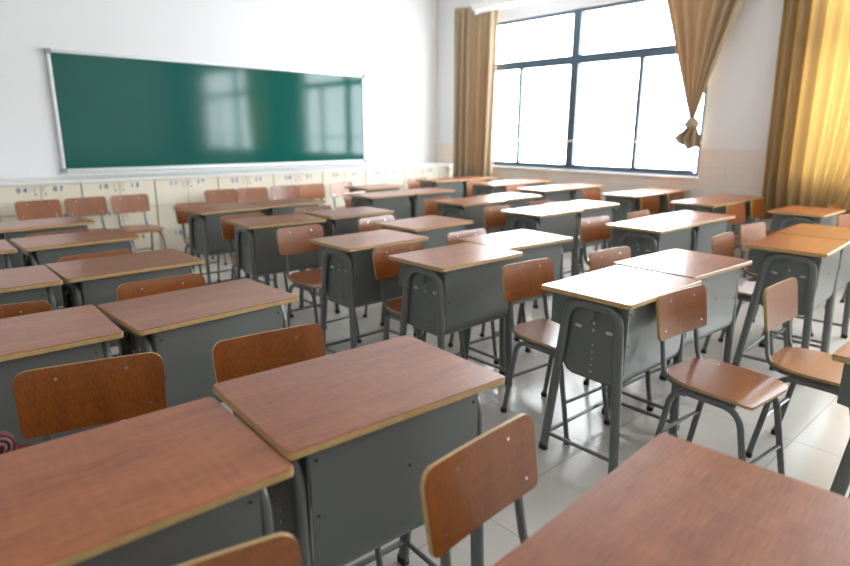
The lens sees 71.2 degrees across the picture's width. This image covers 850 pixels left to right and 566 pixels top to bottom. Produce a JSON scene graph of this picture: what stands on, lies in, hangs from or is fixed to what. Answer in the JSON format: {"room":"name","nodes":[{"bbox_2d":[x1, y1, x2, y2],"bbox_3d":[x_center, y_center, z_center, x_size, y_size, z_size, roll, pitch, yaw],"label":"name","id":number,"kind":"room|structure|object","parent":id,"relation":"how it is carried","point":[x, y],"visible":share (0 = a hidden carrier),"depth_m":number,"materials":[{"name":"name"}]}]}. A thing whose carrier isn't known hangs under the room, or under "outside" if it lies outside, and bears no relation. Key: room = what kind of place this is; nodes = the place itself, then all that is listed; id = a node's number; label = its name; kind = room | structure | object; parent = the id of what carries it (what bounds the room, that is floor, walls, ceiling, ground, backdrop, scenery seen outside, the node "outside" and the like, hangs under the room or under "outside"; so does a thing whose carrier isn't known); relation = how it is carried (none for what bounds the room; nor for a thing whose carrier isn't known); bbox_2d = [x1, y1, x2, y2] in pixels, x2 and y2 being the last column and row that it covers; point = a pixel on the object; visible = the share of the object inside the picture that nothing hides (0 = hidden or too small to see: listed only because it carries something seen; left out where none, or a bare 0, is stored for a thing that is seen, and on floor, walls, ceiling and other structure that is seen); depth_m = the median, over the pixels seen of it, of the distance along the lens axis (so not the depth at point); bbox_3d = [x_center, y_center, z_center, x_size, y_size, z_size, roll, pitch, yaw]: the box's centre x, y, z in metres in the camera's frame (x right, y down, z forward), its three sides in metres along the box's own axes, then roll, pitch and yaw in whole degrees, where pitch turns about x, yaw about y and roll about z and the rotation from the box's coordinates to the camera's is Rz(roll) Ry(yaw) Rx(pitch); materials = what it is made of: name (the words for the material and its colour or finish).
{"room":"classroom","nodes":[
{"label":"classroom","id":0,"kind":"room"},
{"bbox_2d":[0,0,436,178],"bbox_3d":[-3.391,-2.083,6.649,9.500,3.500,0.150,-12,19,-41],"label":"wall","id":1,"kind":"structure","parent":0,"point":[398,64],"depth_m":7.10,"materials":[{"name":"white paint"}]},
{"bbox_2d":[44,48,366,172],"bbox_3d":[-2.370,-2.093,7.465,4.008,1.250,0.042,-12,19,-41],"label":"chalkboard","id":2,"kind":"object","parent":1,"relation":"attached to","point":[113,112],"visible":1,"depth_m":7.13,"materials":[{"name":"green metal"}]},
{"bbox_2d":[238,0,437,31],"bbox_3d":[-3.329,-3.489,6.233,9.500,0.570,0.012,-12,19,-41],"label":"trim","id":3,"kind":"structure","parent":1,"relation":"attached to","point":[417,14],"depth_m":8.59,"materials":[{"name":"white paint"}]},
{"bbox_2d":[58,243,849,565],"bbox_3d":[0.363,0.679,3.131,9.900,0.100,11.260,-12,19,-41],"label":"floor","id":4,"kind":"structure","parent":0,"point":[815,428],"depth_m":2.96,"materials":[{"name":"tile"}]},
{"bbox_2d":[0,239,16,269],"bbox_3d":[-2.538,0.199,3.215,0.600,0.760,0.411,-12,19,-41],"label":"school desk","id":5,"kind":"object","parent":4,"relation":"on","point":[6,248],"visible":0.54,"depth_m":3.19,"materials":[{"name":"brown wood"}]},
{"bbox_2d":[0,300,51,318],"bbox_3d":[-1.444,0.496,2.060,0.364,0.759,0.462,-9,17,-33],"label":"chair","id":6,"kind":"object","parent":4,"relation":"on","point":[25,308],"visible":0.12,"depth_m":2.19,"materials":[{"name":"brown wood"}]},
{"bbox_2d":[0,265,62,310],"bbox_3d":[-1.894,0.366,2.562,0.600,0.760,0.411,-12,19,-40],"label":"school desk","id":7,"kind":"object","parent":4,"relation":"on","point":[30,283],"visible":0.4,"depth_m":2.50,"materials":[{"name":"brown wood"}]},
{"bbox_2d":[14,199,61,220],"bbox_3d":[-3.402,-0.352,5.385,0.462,0.759,0.364,14,20,43],"label":"chair","id":8,"kind":"object","parent":4,"relation":"on","point":[37,209],"visible":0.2,"depth_m":5.44,"materials":[{"name":"brown wood"}]},
{"bbox_2d":[0,183,84,239],"bbox_3d":[-3.871,-0.564,5.971,0.694,0.880,0.660,-12,19,-41],"label":"base cabinet","id":9,"kind":"object","parent":4,"relation":"on","point":[9,195],"visible":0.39,"depth_m":5.62,"materials":[{"name":"white plastic"}]},
{"bbox_2d":[0,216,95,309],"bbox_3d":[-2.665,-0.047,4.189,0.411,0.760,0.600,13,19,42],"label":"school desk","id":10,"kind":"object","parent":4,"relation":"on","point":[12,229],"visible":0.16,"depth_m":3.99,"materials":[{"name":"brown wood"}]},
{"bbox_2d":[0,305,123,443],"bbox_3d":[-1.310,0.530,1.923,0.600,0.760,0.411,-12,18,-39],"label":"school desk","id":11,"kind":"object","parent":4,"relation":"on","point":[80,333],"visible":0.48,"depth_m":1.82,"materials":[{"name":"brown wood"}]},
{"bbox_2d":[9,228,140,306],"bbox_3d":[-2.077,0.098,3.626,0.600,0.760,0.411,-13,19,-42],"label":"school desk","id":12,"kind":"object","parent":4,"relation":"on","point":[49,248],"visible":0.37,"depth_m":3.43,"materials":[{"name":"brown wood"}]},
{"bbox_2d":[64,196,107,230],"bbox_3d":[-3.123,-0.419,5.657,0.462,0.759,0.364,14,20,43],"label":"chair","id":13,"kind":"object","parent":4,"relation":"on","point":[84,206],"visible":0.38,"depth_m":5.73,"materials":[{"name":"brown wood"}]},
{"bbox_2d":[13,352,166,442],"bbox_3d":[-0.823,0.629,1.545,0.364,0.759,0.462,-7,16,-27],"label":"chair","id":14,"kind":"object","parent":4,"relation":"on","point":[49,401],"visible":0.34,"depth_m":1.63,"materials":[{"name":"brown wood"}]},
{"bbox_2d":[0,431,36,454],"bbox_3d":[-0.963,0.444,1.378,0.162,0.277,0.371,3,14,11],"label":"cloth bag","id":15,"kind":"object","parent":14,"relation":"hanging from","point":[7,440],"visible":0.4,"depth_m":1.29,"materials":[{"name":"red fabric"}]},
{"bbox_2d":[57,249,132,356],"bbox_3d":[-1.577,0.249,3.039,0.364,0.759,0.462,-12,19,-41],"label":"chair","id":16,"kind":"object","parent":4,"relation":"on","point":[125,251],"visible":0.11,"depth_m":3.10,"materials":[{"name":"brown wood"}]},
{"bbox_2d":[80,180,160,252],"bbox_3d":[-3.353,-0.676,6.426,0.694,0.880,0.660,-12,19,-41],"label":"base cabinet","id":17,"kind":"object","parent":4,"relation":"on","point":[111,188],"visible":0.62,"depth_m":6.20,"materials":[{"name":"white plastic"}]},
{"bbox_2d":[45,248,203,347],"bbox_3d":[-1.451,0.266,2.971,0.600,0.760,0.411,-13,19,-42],"label":"school desk","id":18,"kind":"object","parent":4,"relation":"on","point":[100,277],"visible":0.43,"depth_m":2.77,"materials":[{"name":"brown wood"}]},
{"bbox_2d":[110,194,165,252],"bbox_3d":[-2.824,-0.483,5.920,0.462,0.759,0.364,13,19,42],"label":"chair","id":19,"kind":"object","parent":4,"relation":"on","point":[121,204],"visible":0.81,"depth_m":5.95,"materials":[{"name":"brown wood"}]},
{"bbox_2d":[0,397,293,565],"bbox_3d":[-0.606,0.723,1.174,0.600,0.760,0.411,-12,18,-39],"label":"school desk","id":20,"kind":"object","parent":4,"relation":"on","point":[182,483],"visible":0.91,"depth_m":1.07,"materials":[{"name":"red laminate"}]},
{"bbox_2d":[117,273,204,300],"bbox_3d":[-1.005,0.387,2.502,0.364,0.759,0.462,-11,18,-39],"label":"chair","id":21,"kind":"object","parent":4,"relation":"on","point":[131,290],"visible":0.13,"depth_m":2.56,"materials":[{"name":"brown wood"}]},
{"bbox_2d":[153,177,217,254],"bbox_3d":[-2.835,-0.788,6.881,0.694,0.880,0.660,-12,19,-41],"label":"base cabinet","id":22,"kind":"object","parent":4,"relation":"on","point":[169,193],"visible":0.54,"depth_m":6.54,"materials":[{"name":"white plastic"}]},
{"bbox_2d":[97,278,298,407],"bbox_3d":[-0.841,0.434,2.318,0.411,0.760,0.600,14,20,43],"label":"school desk","id":23,"kind":"object","parent":4,"relation":"on","point":[183,327],"visible":0.52,"depth_m":2.10,"materials":[{"name":"brown wood"}]},
{"bbox_2d":[174,201,235,280],"bbox_3d":[-1.935,-0.319,5.287,0.364,0.759,0.462,-12,19,-41],"label":"chair","id":24,"kind":"object","parent":4,"relation":"on","point":[181,216],"visible":0.31,"depth_m":5.29,"materials":[{"name":"brown wood"}]},
{"bbox_2d":[204,189,237,264],"bbox_3d":[-2.134,-0.625,6.499,0.364,0.759,0.462,-11,18,-37],"label":"chair","id":25,"kind":"object","parent":4,"relation":"on","point":[221,196],"visible":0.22,"depth_m":6.58,"materials":[{"name":"brown wood"}]},
{"bbox_2d":[179,203,267,284],"bbox_3d":[-1.689,-0.268,5.085,0.600,0.760,0.411,-13,19,-43],"label":"school desk","id":26,"kind":"object","parent":4,"relation":"on","point":[199,240],"visible":0.56,"depth_m":4.85,"materials":[{"name":"grey metal"}]},
{"bbox_2d":[176,532,301,565],"bbox_3d":[-0.252,0.826,0.775,0.364,0.759,0.462,-8,16,-30],"label":"chair","id":27,"kind":"object","parent":4,"relation":"on","point":[277,549],"visible":1,"depth_m":0.92,"materials":[{"name":"brown wood"}]},
{"bbox_2d":[217,174,272,202],"bbox_3d":[-2.317,-0.900,7.336,0.694,0.880,0.660,-12,19,-41],"label":"base cabinet","id":28,"kind":"object","parent":4,"relation":"on","point":[245,181],"visible":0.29,"depth_m":7.03,"materials":[{"name":"white plastic"}]},
{"bbox_2d":[237,187,267,202],"bbox_3d":[-1.856,-0.685,6.743,0.364,0.759,0.462,-11,18,-37],"label":"chair","id":29,"kind":"object","parent":4,"relation":"on","point":[244,195],"visible":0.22,"depth_m":6.82,"materials":[{"name":"brown wood"}]},
{"bbox_2d":[220,213,293,317],"bbox_3d":[-1.274,-0.123,4.521,0.364,0.759,0.462,-11,18,-38],"label":"chair","id":30,"kind":"object","parent":4,"relation":"on","point":[228,232],"visible":0.26,"depth_m":4.53,"materials":[{"name":"brown wood"}]},
{"bbox_2d":[225,213,325,314],"bbox_3d":[-1.084,-0.092,4.400,0.600,0.760,0.411,-11,18,-37],"label":"school desk","id":31,"kind":"object","parent":4,"relation":"on","point":[267,258],"visible":0.68,"depth_m":4.20,"materials":[{"name":"grey metal"}]},
{"bbox_2d":[271,185,299,199],"bbox_3d":[-1.544,-0.753,7.017,0.364,0.759,0.462,-11,18,-37],"label":"chair","id":32,"kind":"object","parent":4,"relation":"on","point":[289,191],"visible":0.23,"depth_m":7.09,"materials":[{"name":"brown wood"}]},
{"bbox_2d":[246,198,325,288],"bbox_3d":[-1.267,-0.377,5.528,0.600,0.760,0.411,-13,19,-42],"label":"school desk","id":33,"kind":"object","parent":4,"relation":"on","point":[280,206],"visible":0.23,"depth_m":5.30,"materials":[{"name":"brown wood"}]},
{"bbox_2d":[212,323,382,565],"bbox_3d":[-0.375,0.565,1.809,0.364,0.759,0.462,-9,17,-34],"label":"chair","id":34,"kind":"object","parent":4,"relation":"on","point":[233,358],"visible":0.14,"depth_m":1.88,"materials":[{"name":"brown wood"}]},
{"bbox_2d":[272,172,322,205],"bbox_3d":[-1.799,-1.012,7.791,0.694,0.880,0.660,-12,19,-41],"label":"base cabinet","id":35,"kind":"object","parent":4,"relation":"on","point":[298,179],"visible":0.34,"depth_m":7.47,"materials":[{"name":"white plastic"}]},
{"bbox_2d":[299,183,324,205],"bbox_3d":[-1.263,-0.813,7.263,0.364,0.759,0.462,-12,19,-41],"label":"chair","id":36,"kind":"object","parent":4,"relation":"on","point":[311,191],"visible":0.28,"depth_m":7.34,"materials":[{"name":"brown wood"}]},
{"bbox_2d":[276,224,361,342],"bbox_3d":[-0.703,0.021,3.964,0.364,0.759,0.462,-13,19,-43],"label":"chair","id":37,"kind":"object","parent":4,"relation":"on","point":[290,240],"visible":0.73,"depth_m":3.98,"materials":[{"name":"brown wood"}]},
{"bbox_2d":[329,182,352,208],"bbox_3d":[-0.932,-0.888,7.568,0.462,0.759,0.364,14,20,43],"label":"chair","id":38,"kind":"object","parent":4,"relation":"on","point":[337,189],"visible":0.35,"depth_m":7.59,"materials":[{"name":"brown wood"}]},
{"bbox_2d":[322,170,365,208],"bbox_3d":[-1.280,-1.123,8.246,0.694,0.880,0.660,-12,19,-41],"label":"base cabinet","id":39,"kind":"object","parent":4,"relation":"on","point":[357,177],"visible":0.21,"depth_m":7.91,"materials":[{"name":"white plastic"}]},
{"bbox_2d":[304,206,393,313],"bbox_3d":[-0.609,-0.208,4.870,0.600,0.760,0.411,-12,19,-40],"label":"school desk","id":40,"kind":"object","parent":4,"relation":"on","point":[342,221],"visible":0.31,"depth_m":4.63,"materials":[{"name":"brown wood"}]},
{"bbox_2d":[213,335,503,565],"bbox_3d":[-0.160,0.618,1.575,0.605,0.773,0.414,-11,18,-38],"label":"school desk","id":41,"kind":"object","parent":4,"relation":"on","point":[359,429],"visible":0.81,"depth_m":1.38,"materials":[{"name":"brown wood"}]},
{"bbox_2d":[309,229,427,353],"bbox_3d":[-0.335,0.099,3.659,0.600,0.760,0.411,-12,19,-41],"label":"school desk","id":42,"kind":"object","parent":4,"relation":"on","point":[347,257],"visible":0.6,"depth_m":3.45,"materials":[{"name":"grey metal"}]},
{"bbox_2d":[345,184,404,192],"bbox_3d":[-0.598,-0.782,7.149,0.411,0.760,0.600,14,20,43],"label":"school desk","id":43,"kind":"object","parent":4,"relation":"on","point":[374,187],"visible":0.15,"depth_m":6.97,"materials":[{"name":"brown wood"}]},
{"bbox_2d":[358,215,400,321],"bbox_3d":[-0.217,-0.101,4.456,0.462,0.759,0.364,13,19,41],"label":"chair","id":44,"kind":"object","parent":4,"relation":"on","point":[365,224],"visible":0.18,"depth_m":4.48,"materials":[{"name":"brown wood"}]},
{"bbox_2d":[346,191,414,219],"bbox_3d":[-0.461,-0.558,6.262,0.600,0.760,0.411,-13,19,-42],"label":"school desk","id":45,"kind":"object","parent":4,"relation":"on","point":[398,202],"visible":0.48,"depth_m":6.10,"materials":[{"name":"grey metal"}]},
{"bbox_2d":[365,168,403,191],"bbox_3d":[-0.762,-1.235,8.701,0.694,0.880,0.660,-12,19,-41],"label":"base cabinet","id":46,"kind":"object","parent":4,"relation":"on","point":[379,176],"visible":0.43,"depth_m":8.40,"materials":[{"name":"white plastic"}]},
{"bbox_2d":[372,242,465,358],"bbox_3d":[-0.018,0.189,3.310,0.364,0.759,0.462,-11,18,-39],"label":"chair","id":47,"kind":"object","parent":4,"relation":"on","point":[384,268],"visible":0.44,"depth_m":3.32,"materials":[{"name":"brown wood"}]},
{"bbox_2d":[404,167,438,216],"bbox_3d":[-0.244,-1.347,9.156,0.694,0.880,0.660,-12,19,-41],"label":"base cabinet","id":48,"kind":"object","parent":4,"relation":"on","point":[428,172],"visible":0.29,"depth_m":8.83,"materials":[{"name":"white plastic"}]},
{"bbox_2d":[392,188,454,217],"bbox_3d":[-0.019,-0.659,6.673,0.600,0.760,0.411,-12,19,-41],"label":"school desk","id":49,"kind":"object","parent":4,"relation":"on","point":[422,193],"visible":0.24,"depth_m":6.41,"materials":[{"name":"brown wood"}]},
{"bbox_2d":[375,215,472,335],"bbox_3d":[-0.004,-0.069,4.332,0.411,0.760,0.600,14,20,43],"label":"school desk","id":50,"kind":"object","parent":4,"relation":"on","point":[436,228],"visible":0.35,"depth_m":4.15,"materials":[{"name":"brown wood"}]},
{"bbox_2d":[423,197,448,215],"bbox_3d":[0.258,-0.434,5.788,0.462,0.759,0.364,14,20,43],"label":"chair","id":51,"kind":"object","parent":4,"relation":"on","point":[430,208],"visible":0.16,"depth_m":5.79,"materials":[{"name":"brown wood"}]},
{"bbox_2d":[416,178,466,198],"bbox_3d":[0.228,-1.050,8.233,0.600,0.760,0.411,-12,19,-41],"label":"school desk","id":52,"kind":"object","parent":4,"relation":"on","point":[455,184],"visible":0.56,"depth_m":8.08,"materials":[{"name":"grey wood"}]},
{"bbox_2d":[388,242,522,386],"bbox_3d":[0.163,0.217,3.200,0.600,0.760,0.411,-12,19,-41],"label":"school desk","id":53,"kind":"object","parent":4,"relation":"on","point":[468,275],"visible":0.81,"depth_m":3.02,"materials":[{"name":"grey metal"}]},
{"bbox_2d":[432,197,506,233],"bbox_3d":[0.423,-0.412,5.704,0.600,0.760,0.411,-12,19,-40],"label":"school desk","id":54,"kind":"object","parent":4,"relation":"on","point":[468,208],"visible":0.41,"depth_m":5.49,"materials":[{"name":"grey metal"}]},
{"bbox_2d":[449,176,495,197],"bbox_3d":[0.673,-1.150,8.638,0.600,0.760,0.411,-12,19,-41],"label":"school desk","id":55,"kind":"object","parent":4,"relation":"on","point":[469,178],"visible":0.21,"depth_m":8.38,"materials":[{"name":"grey wood"}]},
{"bbox_2d":[420,414,537,565],"bbox_3d":[0.267,0.726,1.183,0.462,0.759,0.364,13,19,42],"label":"chair","id":56,"kind":"object","parent":4,"relation":"on","point":[466,487],"visible":0.88,"depth_m":1.23,"materials":[{"name":"brown wood"}]},
{"bbox_2d":[446,228,529,364],"bbox_3d":[0.410,0.063,3.817,0.364,0.759,0.462,-12,19,-41],"label":"chair","id":57,"kind":"object","parent":4,"relation":"on","point":[451,238],"visible":0.13,"depth_m":3.82,"materials":[{"name":"brown wood"}]},
{"bbox_2d":[469,181,521,195],"bbox_3d":[0.909,-0.917,7.720,0.600,0.760,0.411,-12,19,-41],"label":"school desk","id":58,"kind":"object","parent":4,"relation":"on","point":[491,187],"visible":0.28,"depth_m":7.49,"materials":[{"name":"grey wood"}]},
{"bbox_2d":[483,205,510,233],"bbox_3d":[0.775,-0.272,5.157,0.364,0.759,0.462,-13,19,-43],"label":"chair","id":59,"kind":"object","parent":4,"relation":"on","point":[493,217],"visible":0.3,"depth_m":5.19,"materials":[{"name":"brown wood"}]},
{"bbox_2d":[474,193,541,231],"bbox_3d":[0.846,-0.518,6.134,0.600,0.760,0.411,-13,19,-42],"label":"school desk","id":60,"kind":"object","parent":4,"relation":"on","point":[515,200],"visible":0.26,"depth_m":5.96,"materials":[{"name":"grey wood"}]},
{"bbox_2d":[456,229,572,375],"bbox_3d":[0.543,0.097,3.684,0.600,0.760,0.411,-11,18,-38],"label":"school desk","id":61,"kind":"object","parent":4,"relation":"on","point":[533,245],"visible":0.36,"depth_m":3.54,"materials":[{"name":"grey wood"}]},
{"bbox_2d":[502,179,550,186],"bbox_3d":[1.355,-1.017,8.125,0.600,0.760,0.411,-12,19,-41],"label":"school desk","id":62,"kind":"object","parent":4,"relation":"on","point":[527,182],"visible":0.14,"depth_m":7.96,"materials":[{"name":"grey wood"}]},
{"bbox_2d":[500,205,583,308],"bbox_3d":[0.975,-0.239,5.028,0.600,0.760,0.411,-12,19,-40],"label":"school desk","id":63,"kind":"object","parent":4,"relation":"on","point":[556,220],"visible":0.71,"depth_m":4.86,"materials":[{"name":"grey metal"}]},
{"bbox_2d":[516,186,574,220],"bbox_3d":[1.411,-0.739,7.024,0.600,0.760,0.411,-12,19,-41],"label":"school desk","id":64,"kind":"object","parent":4,"relation":"on","point":[556,193],"visible":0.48,"depth_m":6.83,"materials":[{"name":"grey wood"}]},
{"bbox_2d":[500,258,609,444],"bbox_3d":[0.638,0.300,2.880,0.364,0.759,0.462,-11,18,-37],"label":"chair","id":65,"kind":"object","parent":4,"relation":"on","point":[521,280],"visible":0.68,"depth_m":2.91,"materials":[{"name":"brown wood"}]},
{"bbox_2d":[548,183,602,245],"bbox_3d":[1.857,-0.839,7.428,0.600,0.760,0.411,-12,19,-41],"label":"school desk","id":66,"kind":"object","parent":4,"relation":"on","point":[576,194],"visible":0.29,"depth_m":7.16,"materials":[{"name":"grey wood"}]},
{"bbox_2d":[543,200,619,275],"bbox_3d":[1.414,-0.346,5.462,0.600,0.760,0.411,-11,18,-39],"label":"school desk","id":67,"kind":"object","parent":4,"relation":"on","point":[591,208],"visible":0.27,"depth_m":5.29,"materials":[{"name":"grey wood"}]},
{"bbox_2d":[582,188,600,250],"bbox_3d":[2.070,-0.693,6.857,0.364,0.759,0.462,-11,18,-39],"label":"chair","id":68,"kind":"object","parent":4,"relation":"on","point":[593,194],"visible":0.17,"depth_m":6.94,"materials":[{"name":"brown wood"}]},
{"bbox_2d":[580,216,610,272],"bbox_3d":[1.424,-0.093,4.459,0.364,0.759,0.462,-11,18,-37],"label":"chair","id":69,"kind":"object","parent":4,"relation":"on","point":[594,228],"visible":0.38,"depth_m":4.52,"materials":[{"name":"brown wood"}]},
{"bbox_2d":[538,265,700,473],"bbox_3d":[0.840,0.366,2.620,0.600,0.760,0.411,-12,19,-40],"label":"school desk","id":70,"kind":"object","parent":4,"relation":"on","point":[600,314],"visible":0.84,"depth_m":2.43,"materials":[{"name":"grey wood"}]},
{"bbox_2d":[583,246,682,411],"bbox_3d":[1.148,0.220,3.210,0.364,0.759,0.462,-10,18,-36],"label":"chair","id":71,"kind":"object","parent":4,"relation":"on","point":[601,259],"visible":0.12,"depth_m":3.24,"materials":[{"name":"brown wood"}]},
{"bbox_2d":[601,190,664,249],"bbox_3d":[2.232,-0.594,6.463,0.600,0.760,0.411,-12,19,-41],"label":"school desk","id":72,"kind":"object","parent":4,"relation":"on","point":[629,201],"visible":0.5,"depth_m":6.24,"materials":[{"name":"grey metal"}]},
{"bbox_2d":[640,195,659,214],"bbox_3d":[2.449,-0.489,6.052,0.364,0.759,0.462,-12,19,-40],"label":"chair","id":73,"kind":"object","parent":4,"relation":"on","point":[651,203],"visible":0.23,"depth_m":6.13,"materials":[{"name":"brown wood"}]},
{"bbox_2d":[606,217,699,257],"bbox_3d":[1.620,-0.054,4.306,0.600,0.760,0.411,-12,19,-41],"label":"school desk","id":74,"kind":"object","parent":4,"relation":"on","point":[645,235],"visible":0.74,"depth_m":4.10,"materials":[{"name":"grey wood"}]},
{"bbox_2d":[633,187,687,214],"bbox_3d":[2.671,-0.695,6.875,0.600,0.760,0.411,-12,19,-41],"label":"school desk","id":75,"kind":"object","parent":4,"relation":"on","point":[663,201],"visible":0.25,"depth_m":6.62,"materials":[{"name":"brown wood"}]},
{"bbox_2d":[494,433,849,565],"bbox_3d":[0.434,0.770,1.007,0.411,0.760,0.600,14,20,43],"label":"school desk","id":76,"kind":"object","parent":4,"relation":"on","point":[675,501],"visible":1,"depth_m":0.97,"materials":[{"name":"brown wood"}]},
{"bbox_2d":[614,249,751,430],"bbox_3d":[1.286,0.261,3.049,0.600,0.760,0.411,-11,18,-38],"label":"school desk","id":77,"kind":"object","parent":4,"relation":"on","point":[718,274],"visible":0.41,"depth_m":2.93,"materials":[{"name":"brown wood"}]},
{"bbox_2d":[648,210,735,253],"bbox_3d":[2.076,-0.153,4.708,0.600,0.760,0.411,-11,18,-39],"label":"school desk","id":78,"kind":"object","parent":4,"relation":"on","point":[711,225],"visible":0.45,"depth_m":4.51,"materials":[{"name":"brown wood"}]},
{"bbox_2d":[670,198,740,231],"bbox_3d":[2.664,-0.407,5.732,0.600,0.760,0.411,-12,19,-41],"label":"school desk","id":79,"kind":"object","parent":4,"relation":"on","point":[708,205],"visible":0.26,"depth_m":5.53,"materials":[{"name":"brown wood"}]},
{"bbox_2d":[654,285,787,474],"bbox_3d":[1.170,0.437,2.348,0.364,0.759,0.462,-10,18,-36],"label":"chair","id":80,"kind":"object","parent":4,"relation":"on","point":[727,387],"visible":0.92,"depth_m":2.35,"materials":[{"name":"brown wood"}]},
{"bbox_2d":[699,194,763,258],"bbox_3d":[3.114,-0.506,6.133,0.600,0.760,0.411,-12,19,-41],"label":"school desk","id":81,"kind":"object","parent":4,"relation":"on","point":[745,199],"visible":0.17,"depth_m":5.97,"materials":[{"name":"brown wood"}]},
{"bbox_2d":[726,203,750,274],"bbox_3d":[2.975,-0.316,5.377,0.364,0.759,0.462,-11,18,-38],"label":"chair","id":82,"kind":"object","parent":4,"relation":"on","point":[738,210],"visible":0.37,"depth_m":5.45,"materials":[{"name":"brown wood"}]},
{"bbox_2d":[701,231,788,370],"bbox_3d":[2.049,0.091,3.740,0.462,0.759,0.364,14,20,43],"label":"chair","id":83,"kind":"object","parent":4,"relation":"on","point":[722,244],"visible":0.41,"depth_m":3.77,"materials":[{"name":"brown wood"}]},
{"bbox_2d":[742,198,776,276],"bbox_3d":[3.422,-0.419,5.795,0.364,0.759,0.462,-12,19,-41],"label":"chair","id":84,"kind":"object","parent":4,"relation":"on","point":[758,206],"visible":0.38,"depth_m":5.86,"materials":[{"name":"brown wood"}]},
{"bbox_2d":[735,222,813,343],"bbox_3d":[2.466,-0.015,4.172,0.364,0.759,0.462,-10,17,-35],"label":"chair","id":85,"kind":"object","parent":4,"relation":"on","point":[749,233],"visible":0.3,"depth_m":4.22,"materials":[{"name":"brown wood"}]},
{"bbox_2d":[732,233,849,365],"bbox_3d":[2.195,0.132,3.580,0.411,0.760,0.600,14,20,43],"label":"school desk","id":86,"kind":"object","parent":4,"relation":"on","point":[776,257],"visible":0.85,"depth_m":3.40,"materials":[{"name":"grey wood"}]},
{"bbox_2d":[745,277,849,457],"bbox_3d":[1.662,0.405,2.485,0.364,0.759,0.462,-12,19,-40],"label":"chair","id":87,"kind":"object","parent":4,"relation":"on","point":[810,368],"visible":0.95,"depth_m":2.51,"materials":[{"name":"brown wood"}]},
{"bbox_2d":[768,205,844,230],"bbox_3d":[3.219,-0.246,5.101,0.600,0.760,0.411,-12,19,-41],"label":"school desk","id":88,"kind":"object","parent":4,"relation":"on","point":[789,216],"visible":0.44,"depth_m":4.92,"materials":[{"name":"brown wood"}]},
{"bbox_2d":[772,223,849,352],"bbox_3d":[2.624,0.026,4.010,0.600,0.760,0.411,-13,19,-43],"label":"school desk","id":89,"kind":"object","parent":4,"relation":"on","point":[811,230],"visible":0.27,"depth_m":3.89,"materials":[{"name":"brown wood"}]},
{"bbox_2d":[824,214,849,307],"bbox_3d":[3.520,-0.144,4.706,0.364,0.759,0.462,-10,17,-35],"label":"chair","id":90,"kind":"object","parent":4,"relation":"on","point":[842,220],"visible":0.28,"depth_m":4.76,"materials":[{"name":"brown wood"}]},
{"bbox_2d":[830,340,849,497],"bbox_3d":[1.529,0.563,1.853,0.600,0.760,0.411,-12,19,-41],"label":"school desk","id":91,"kind":"object","parent":4,"relation":"on","point":[841,482],"visible":0.54,"depth_m":1.76,"materials":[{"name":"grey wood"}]},
{"bbox_3d":[-4.389,-0.452,5.516,0.694,0.880,0.660,-12,19,-41],"label":"cabinet","id":92,"kind":"object","parent":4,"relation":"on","visible":0},
{"bbox_2d":[0,162,452,185],"bbox_3d":[-2.136,-1.384,7.409,6.847,0.024,0.672,-12,19,-41],"label":"countertop","id":93,"kind":"structure","parent":92,"relation":"on","point":[172,175],"depth_m":6.82,"materials":[{"name":"white"}]},
{"bbox_2d":[436,0,783,176],"bbox_3d":[3.947,-1.838,5.831,0.240,3.500,11.260,-12,19,-41],"label":"wall","id":94,"kind":"structure","parent":0,"point":[740,90],"depth_m":6.36,"materials":[{"name":"white paint"}]},
{"bbox_2d":[493,0,707,179],"bbox_3d":[1.953,-2.500,7.808,0.130,2.043,3.540,-12,19,-41],"label":"window","id":95,"kind":"structure","parent":94,"relation":"in","point":[577,58],"depth_m":7.66,"materials":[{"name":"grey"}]},
{"bbox_2d":[435,143,773,259],"bbox_3d":[3.848,-0.713,6.027,0.012,1.220,10.960,-12,19,-41],"label":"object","id":96,"kind":"structure","parent":94,"relation":"attached to","point":[720,171],"depth_m":6.72,"materials":[{"name":"tile"}]},
{"bbox_3d":[3.576,-3.236,5.640,0.111,0.024,9.300,-12,19,-41],"label":"rail","id":97,"kind":"object","parent":94,"relation":"attached to","visible":0},
{"bbox_2d":[453,6,497,176],"bbox_3d":[0.712,-2.661,8.763,0.674,2.630,0.137,8,16,29],"label":"curtain","id":98,"kind":"object","parent":97,"relation":"hanging from","point":[475,35],"visible":0.87,"depth_m":8.70,"materials":[{"name":"brown fabric"}]},
{"bbox_2d":[666,0,744,149],"bbox_3d":[2.973,-2.416,6.393,0.161,1.926,1.106,-12,19,-41],"label":"curtain","id":99,"kind":"object","parent":97,"relation":"hanging from","point":[701,29],"visible":1,"depth_m":6.41,"materials":[{"name":"brown fabric"}]},
{"bbox_2d":[759,0,849,219],"bbox_3d":[3.932,-1.814,5.426,0.115,2.610,1.451,-12,19,-41],"label":"curtain","id":100,"kind":"object","parent":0,"point":[807,163],"visible":0.91,"depth_m":5.70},
{"bbox_3d":[0.382,-2.812,2.251,9.900,0.100,11.260,-12,19,-41],"label":"ceiling","id":101,"kind":"structure","parent":0,"visible":0},
{"bbox_2d":[472,0,543,13],"bbox_3d":[1.107,-3.783,7.482,0.100,0.565,1.320,-12,19,-41],"label":"lamp","id":102,"kind":"object","parent":101,"relation":"hanging from","point":[500,4],"visible":1,"depth_m":7.67,"materials":[{"name":"white ceramic"}]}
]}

